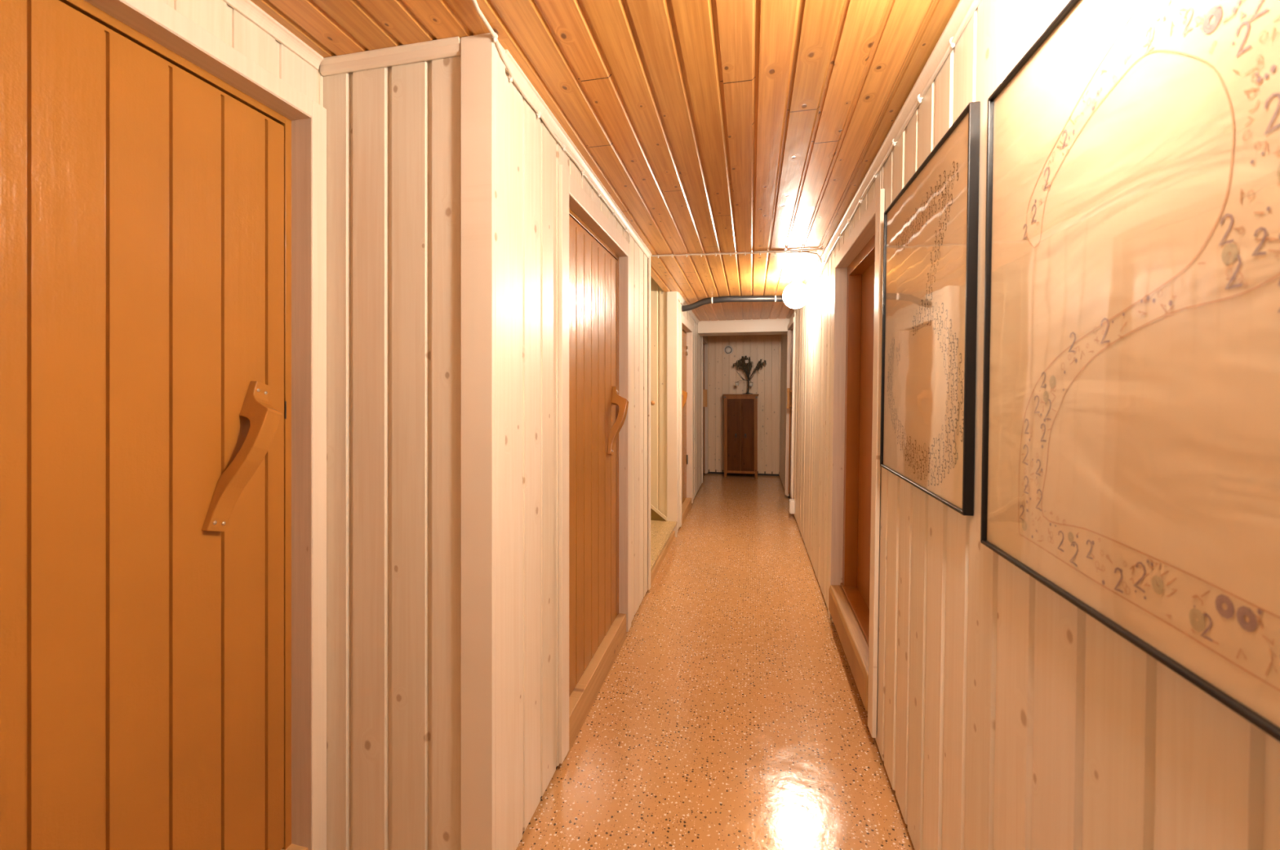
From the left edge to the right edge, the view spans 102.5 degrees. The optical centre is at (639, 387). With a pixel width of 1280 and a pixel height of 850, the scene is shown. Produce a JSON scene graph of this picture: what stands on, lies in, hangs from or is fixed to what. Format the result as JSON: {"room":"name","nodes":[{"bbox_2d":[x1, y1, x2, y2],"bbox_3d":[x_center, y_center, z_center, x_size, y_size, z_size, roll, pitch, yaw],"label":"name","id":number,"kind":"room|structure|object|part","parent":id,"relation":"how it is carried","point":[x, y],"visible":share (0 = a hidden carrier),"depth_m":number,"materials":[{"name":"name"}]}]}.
{"room":"hallway","nodes":[
{"label":"hallway","id":0,"kind":"room"},
{"bbox_2d":[160,0,323,106],"bbox_3d":[-1.138,0.180,0.013,0.030,2.140,2.745,0,0,12],"label":"wall","id":1,"kind":"structure","parent":0,"point":[217,17],"depth_m":1.16,"materials":[{"name":"white wood"}]},
{"bbox_2d":[0,0,326,849],"bbox_3d":[-0.965,0.270,0.916,0.127,2.001,0.905,0,0,12],"label":"door","id":2,"kind":"structure","parent":1,"relation":"in","point":[163,190],"depth_m":1.01,"materials":[{"name":"orange paint"}]},
{"bbox_3d":[-0.923,-0.709,0.907,0.012,0.045,0.815,0,0,12],"label":"casing","id":3,"kind":"part","parent":2,"relation":"part of","materials":[{"name":"white wood"}]},
{"bbox_3d":[-0.886,0.152,1.163,0.077,0.333,0.147,0,0,12],"label":"handle","id":4,"kind":"part","parent":2,"relation":"part of","materials":[{"name":"orange paint"}]},
{"bbox_3d":[-0.896,0.058,1.299,0.002,0.045,0.003,0,0,12],"label":"lock plate","id":5,"kind":"part","parent":2,"relation":"part of","materials":[{"name":"metal"}]},
{"bbox_3d":[-0.833,0.255,1.328,0.012,1.971,0.045,0,0,12],"label":"casing","id":6,"kind":"part","parent":2,"relation":"part of","materials":[{"name":"white wood"}]},
{"bbox_2d":[222,0,323,69],"bbox_3d":[-1.116,-0.846,-0.003,0.020,0.044,2.725,0,0,12],"label":"trim","id":7,"kind":"structure","parent":1,"relation":"attached to","point":[246,8],"depth_m":1.21,"materials":[{"name":"white wood"}]},
{"bbox_2d":[323,55,461,849],"bbox_3d":[-0.611,0.180,1.318,0.490,2.140,0.030,0,0,12],"label":"wall","id":8,"kind":"structure","parent":0,"point":[393,133],"depth_m":1.30,"materials":[{"name":"white wood"}]},
{"bbox_2d":[320,35,461,75],"bbox_3d":[-0.637,-0.835,1.298,0.406,0.036,0.020,0,0,12],"label":"trim","id":9,"kind":"structure","parent":8,"relation":"attached to","point":[446,47],"depth_m":1.29,"materials":[{"name":"white wood"}]},
{"bbox_2d":[461,32,505,849],"bbox_3d":[-0.388,0.199,1.273,0.084,2.102,0.068,0,0,12],"label":"trim","id":10,"kind":"structure","parent":8,"relation":"attached to","point":[482,65],"depth_m":1.24,"materials":[{"name":"white wood"}]},
{"bbox_2d":[250,0,959,320],"bbox_3d":[0.359,-0.829,3.017,1.690,0.117,9.350,0,0,12],"label":"ceiling","id":11,"kind":"structure","parent":0,"point":[712,126],"depth_m":1.48,"materials":[{"name":"brown wood"}]},
{"bbox_2d":[681,295,783,311],"bbox_3d":[0.885,-0.752,4.576,1.075,0.110,0.174,0,0,12],"label":"pipe","id":12,"kind":"object","parent":11,"relation":"attached to","point":[733,298],"visible":0.88,"depth_m":4.52,"materials":[{"name":"black metal"}]},
{"bbox_2d":[651,250,822,262],"bbox_3d":[0.600,-0.801,3.163,1.065,0.057,0.094,0,0,1],"label":"cable","id":13,"kind":"object","parent":11,"relation":"attached to","point":[793,251],"visible":0.98,"depth_m":3.15,"materials":[{"name":"white plastic"}]},
{"bbox_2d":[697,318,789,336],"bbox_3d":[1.240,-0.726,6.197,1.052,0.158,0.362,0,0,12],"label":"beam","id":14,"kind":"structure","parent":11,"relation":"attached to","point":[753,326],"depth_m":6.05,"materials":[{"name":"white wood"}]},
{"bbox_2d":[754,248,822,253],"bbox_3d":[0.889,-0.817,3.082,0.400,0.021,0.020,0,0,11],"label":"cable","id":15,"kind":"object","parent":11,"relation":"attached to","point":[802,249],"visible":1,"depth_m":3.08,"materials":[{"name":"white plastic"}]},
{"bbox_2d":[505,71,707,849],"bbox_3d":[0.267,0.180,4.417,0.100,2.140,6.453,0,0,12],"label":"wall","id":16,"kind":"structure","parent":0,"point":[533,156],"depth_m":1.53,"materials":[{"name":"white wood"}]},
{"bbox_2d":[471,0,630,242],"bbox_3d":[-0.262,-0.806,1.474,0.130,0.114,2.392,0,0,7],"label":"cable","id":17,"kind":"object","parent":16,"relation":"attached to","point":[494,34],"visible":1,"depth_m":1.46,"materials":[{"name":"white plastic"}]},
{"bbox_2d":[505,48,652,258],"bbox_3d":[-0.140,-0.823,2.247,0.020,0.058,1.945,0,0,12],"label":"trim","id":18,"kind":"structure","parent":16,"relation":"attached to","point":[526,86],"depth_m":1.73,"materials":[{"name":"white wood"}]},
{"bbox_2d":[558,164,631,763],"bbox_3d":[-0.192,0.269,2.187,0.143,2.003,1.001,0,0,12],"label":"door","id":19,"kind":"structure","parent":16,"relation":"in","point":[594,258],"depth_m":2.11,"materials":[{"name":"orange paint"}]},
{"bbox_3d":[-0.256,0.254,1.724,0.014,1.973,0.068,0,0,12],"label":"casing","id":20,"kind":"part","parent":19,"relation":"part of","materials":[{"name":"white wood"}]},
{"bbox_3d":[-0.222,0.235,2.193,0.050,1.840,0.905,0,0,12],"label":"frame","id":21,"kind":"part","parent":19,"relation":"part of","materials":[{"name":"orange paint"}]},
{"bbox_3d":[-0.157,-0.699,2.180,0.014,0.068,0.865,0,0,12],"label":"casing","id":22,"kind":"part","parent":19,"relation":"part of","materials":[{"name":"white wood"}]},
{"bbox_3d":[-0.101,0.158,2.451,0.077,0.326,0.134,0,0,12],"label":"handle","id":23,"kind":"part","parent":19,"relation":"part of","materials":[{"name":"orange paint"}]},
{"bbox_3d":[-0.059,0.254,2.636,0.014,1.973,0.068,0,0,12],"label":"casing","id":24,"kind":"part","parent":19,"relation":"part of","materials":[{"name":"white wood"}]},
{"bbox_2d":[648,255,650,590],"bbox_3d":[0.024,0.211,3.195,0.080,2.078,0.047,0,0,12],"label":"trim","id":25,"kind":"structure","parent":16,"relation":"attached to","point":[649,259],"depth_m":3.17,"materials":[{"name":"white wood"}]},
{"bbox_2d":[679,313,693,528],"bbox_3d":[0.421,0.305,5.069,0.127,1.930,1.007,0,0,12],"label":"door","id":26,"kind":"structure","parent":16,"relation":"in","point":[686,328],"depth_m":5.32,"materials":[{"name":"orange paint"}]},
{"bbox_3d":[0.365,0.290,4.601,0.014,1.900,0.070,0,0,12],"label":"casing","id":27,"kind":"part","parent":26,"relation":"part of","materials":[{"name":"white wood"}]},
{"bbox_3d":[0.415,0.140,4.923,0.077,0.308,0.066,0,0,12],"label":"handle","id":28,"kind":"part","parent":26,"relation":"part of","materials":[{"name":"orange paint"}]},
{"bbox_3d":[0.464,-0.625,5.059,0.014,0.070,0.867,0,0,12],"label":"casing","id":29,"kind":"part","parent":26,"relation":"part of","materials":[{"name":"white wood"}]},
{"bbox_3d":[0.562,0.290,5.517,0.014,1.900,0.070,0,0,12],"label":"casing","id":30,"kind":"part","parent":26,"relation":"part of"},
{"bbox_2d":[677,297,697,324],"bbox_3d":[0.509,-0.752,5.266,0.012,0.038,1.710,0,0,12],"label":"cable","id":31,"kind":"object","parent":16,"relation":"attached to","point":[677,298],"visible":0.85,"depth_m":5.28,"materials":[{"name":"white plastic"}]},
{"bbox_2d":[677,292,699,323],"bbox_3d":[0.511,-0.784,5.266,0.020,0.056,1.790,0,0,12],"label":"trim","id":32,"kind":"structure","parent":16,"relation":"attached to","point":[679,296],"depth_m":4.89,"materials":[{"name":"white wood"}]},
{"bbox_2d":[702,336,707,483],"bbox_3d":[0.863,0.280,7.077,0.125,1.920,0.860,0,0,12],"label":"door","id":33,"kind":"structure","parent":16,"relation":"in","point":[704,341],"depth_m":7.43,"materials":[{"name":"brown paint"}]},
{"bbox_3d":[0.811,0.280,6.674,0.012,1.920,0.050,0,0,12],"label":"casing","id":34,"kind":"part","parent":33,"relation":"part of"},
{"bbox_3d":[0.832,0.295,7.084,0.060,1.890,0.800,0,0,12],"label":"frame","id":35,"kind":"part","parent":33,"relation":"part of","materials":[{"name":"brown paint"}]},
{"bbox_3d":[0.893,0.150,7.086,0.070,0.240,0.030,0,0,12],"label":"handle","id":36,"kind":"part","parent":33,"relation":"part of","materials":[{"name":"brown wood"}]},
{"bbox_2d":[650,275,666,516],"bbox_3d":[-0.493,-0.190,4.546,1.520,2.880,0.030,0,0,12],"label":"wall","id":37,"kind":"structure","parent":0,"point":[658,296],"depth_m":4.40,"materials":[{"name":"white wood"}]},
{"bbox_2d":[666,291,677,537],"bbox_3d":[0.277,0.229,4.381,0.085,2.083,0.058,0,0,12],"label":"trim","id":38,"kind":"structure","parent":37,"relation":"attached to","point":[672,296],"depth_m":4.35,"materials":[{"name":"white wood"}]},
{"bbox_2d":[515,472,914,849],"bbox_3d":[0.067,1.295,3.157,3.600,0.050,9.600,0,0,12],"label":"floor","id":39,"kind":"structure","parent":0,"point":[730,713],"depth_m":1.97,"materials":[{"name":"beige stone"}]},
{"bbox_2d":[647,503,677,590],"bbox_3d":[-0.585,0.646,3.950,1.592,1.247,1.183,0,0,12],"label":"staircase","id":40,"kind":"structure","parent":39,"relation":"on","point":[662,532],"depth_m":3.95,"materials":[{"name":"brown wood"}]},
{"bbox_3d":[-0.461,0.596,4.507,1.400,1.077,0.009,0,0,12],"label":"panel","id":41,"kind":"part","parent":40,"relation":"part of","materials":[{"name":"green paint"}]},
{"bbox_2d":[722,394,759,479],"bbox_3d":[1.432,0.684,7.295,0.494,1.172,0.295,0,0,12],"label":"base cabinet","id":42,"kind":"object","parent":39,"relation":"on","point":[740,411],"visible":1,"depth_m":7.17,"materials":[{"name":"brown wood"}]},
{"bbox_3d":[1.205,0.694,7.228,0.042,1.152,0.040,0,0,12],"label":"leg","id":43,"kind":"part","parent":42,"relation":"part of","materials":[{"name":"brown wood"}]},
{"bbox_3d":[1.315,0.665,7.193,0.181,1.002,0.018,0,0,12],"label":"door","id":44,"kind":"part","parent":42,"relation":"part of","materials":[{"name":"brown wood"}]},
{"bbox_3d":[1.498,0.665,7.154,0.181,1.002,0.018,0,0,12],"label":"door","id":45,"kind":"part","parent":42,"relation":"part of","materials":[{"name":"brown wood"}]},
{"bbox_2d":[733,355,766,394],"bbox_3d":[1.532,-0.181,7.221,0.460,0.555,0.166,0,0,22],"label":"tree","id":46,"kind":"object","parent":42,"relation":"on","point":[742,364],"visible":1,"depth_m":7.22,"materials":[{"name":"green plant"}]},
{"bbox_3d":[1.612,0.694,7.141,0.042,1.152,0.040,0,0,12],"label":"leg","id":47,"kind":"part","parent":42,"relation":"part of","materials":[{"name":"brown wood"}]},
{"bbox_2d":[707,334,781,474],"bbox_3d":[1.517,0.176,7.463,1.220,2.132,0.030,0,0,12],"label":"wall","id":48,"kind":"structure","parent":0,"point":[722,376],"depth_m":7.44,"materials":[{"name":"white wood"}]},
{"bbox_2d":[724,345,733,354],"bbox_3d":[1.288,-0.545,7.485,0.132,0.132,0.024,0,0,12],"label":"air vent","id":49,"kind":"object","parent":48,"relation":"in","point":[728,349],"visible":1,"depth_m":7.48,"materials":[{"name":"white plastic"}]},
{"bbox_2d":[707,469,779,475],"bbox_3d":[1.511,1.240,7.461,1.050,0.060,0.016,0,0,12],"label":"baseboard","id":50,"kind":"structure","parent":48,"relation":"attached to","point":[708,472],"depth_m":7.44,"materials":[{"name":"wood"}]},
{"bbox_2d":[778,0,1279,849],"bbox_3d":[1.077,0.180,2.837,0.066,2.140,9.200,0,0,12],"label":"wall","id":51,"kind":"structure","parent":0,"point":[1010,717],"depth_m":0.97,"materials":[{"name":"white wood"}]},
{"bbox_2d":[784,316,794,498],"bbox_3d":[1.665,0.265,5.590,0.126,1.950,0.870,0,0,12],"label":"door","id":52,"kind":"structure","parent":51,"relation":"in","point":[790,326],"depth_m":5.89,"materials":[{"name":"brown paint"}]},
{"bbox_3d":[1.707,0.265,5.959,0.051,1.950,0.130,0,0,12],"label":"casing","id":53,"kind":"part","parent":52,"relation":"part of","materials":[{"name":"white wood"}]},
{"bbox_3d":[1.674,0.123,5.757,0.060,0.233,0.040,0,0,12],"label":"handle","id":54,"kind":"part","parent":52,"relation":"part of","materials":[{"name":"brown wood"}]},
{"bbox_3d":[1.671,0.270,5.532,0.091,1.900,0.760,0,0,12],"label":"frame","id":55,"kind":"part","parent":52,"relation":"part of","materials":[{"name":"brown paint"}]},
{"bbox_3d":[1.633,-0.685,5.540,0.023,0.050,0.720,0,0,12],"label":"casing","id":56,"kind":"part","parent":52,"relation":"part of","materials":[{"name":"white wood"}]},
{"bbox_2d":[788,498,795,513],"bbox_3d":[1.474,1.155,4.981,0.051,0.120,0.120,0,0,12],"label":"junction box","id":57,"kind":"object","parent":51,"relation":"attached to","point":[791,501],"visible":1,"depth_m":4.92,"materials":[{"name":"white plastic"}]},
{"bbox_3d":[1.452,1.155,4.986,0.005,0.110,0.110,0,0,12],"label":"lid","id":58,"kind":"part","parent":57,"relation":"part of","materials":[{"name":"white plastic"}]},
{"bbox_2d":[791,322,794,497],"bbox_3d":[1.536,0.230,5.171,0.036,1.760,0.023,0,0,12],"label":"cable","id":59,"kind":"object","parent":51,"relation":"attached to","point":[793,322],"visible":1,"depth_m":5.16,"materials":[{"name":"white plastic"}]},
{"bbox_2d":[791,310,795,498],"bbox_3d":[1.560,0.220,5.180,0.060,2.040,0.015,0,0,12],"label":"trim","id":60,"kind":"structure","parent":51,"relation":"attached to","point":[794,310],"depth_m":5.17,"materials":[{"name":"white wood"}]},
{"bbox_2d":[782,282,814,308],"bbox_3d":[1.160,-0.675,3.770,0.217,0.190,0.190,0,0,12],"label":"globe lamp","id":61,"kind":"object","parent":51,"relation":"attached to","point":[795,295],"visible":1,"depth_m":3.71,"materials":[{"name":"white glass"}]},
{"bbox_2d":[827,188,884,737],"bbox_3d":[1.006,0.278,2.279,0.198,1.945,1.016,0,0,12],"label":"door","id":62,"kind":"structure","parent":51,"relation":"in","point":[858,265],"depth_m":2.54,"materials":[{"name":"brown paint"}]},
{"bbox_3d":[1.037,0.268,2.757,0.043,1.925,0.068,0,0,12],"label":"casing","id":63,"kind":"part","parent":62,"relation":"part of","materials":[{"name":"white wood"}]},
{"bbox_3d":[1.007,1.141,2.279,0.087,0.218,0.880,0,0,12],"label":"sill","id":64,"kind":"part","parent":62,"relation":"part of","materials":[{"name":"brown paint"}]},
{"bbox_3d":[0.952,-0.665,2.291,0.016,0.060,0.880,0,0,12],"label":"casing","id":65,"kind":"part","parent":62,"relation":"part of","materials":[{"name":"white wood"}]},
{"bbox_3d":[1.022,0.190,2.276,0.092,1.690,0.920,0,0,12],"label":"frame","id":66,"kind":"part","parent":62,"relation":"part of","materials":[{"name":"brown paint"}]},
{"bbox_3d":[1.069,0.205,2.266,0.062,1.730,0.920,0,0,12],"label":"frame","id":67,"kind":"part","parent":62,"relation":"part of","materials":[{"name":"brown paint"}]},
{"bbox_3d":[0.842,0.268,1.830,0.043,1.925,0.068,0,0,12],"label":"casing","id":68,"kind":"part","parent":62,"relation":"part of","materials":[{"name":"white wood"}]},
{"bbox_2d":[793,0,981,312],"bbox_3d":[0.841,-0.811,1.762,0.020,0.113,7.000,0,0,12],"label":"trim","id":69,"kind":"structure","parent":51,"relation":"attached to","point":[962,6],"depth_m":1.50,"materials":[{"name":"white wood"}]},
{"bbox_2d":[816,0,977,283],"bbox_3d":[0.689,-0.769,1.028,0.016,0.111,5.101,0,0,12],"label":"cable","id":70,"kind":"object","parent":51,"relation":"attached to","point":[953,40],"visible":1,"depth_m":1.41,"materials":[{"name":"white plastic"}]},
{"bbox_2d":[880,101,980,515],"bbox_3d":[0.751,-0.161,1.387,0.036,0.850,0.682,0,0,12],"label":"framed drawing","id":71,"kind":"object","parent":51,"relation":"attached to","point":[931,228],"visible":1,"depth_m":1.25,"materials":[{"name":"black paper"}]},
{"bbox_2d":[980,0,1279,742],"bbox_3d":[0.594,-0.126,0.641,0.036,0.844,0.682,0,0,12],"label":"framed drawing","id":72,"kind":"object","parent":51,"relation":"attached to","point":[1131,468],"visible":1,"depth_m":0.59,"materials":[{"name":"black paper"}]}
]}

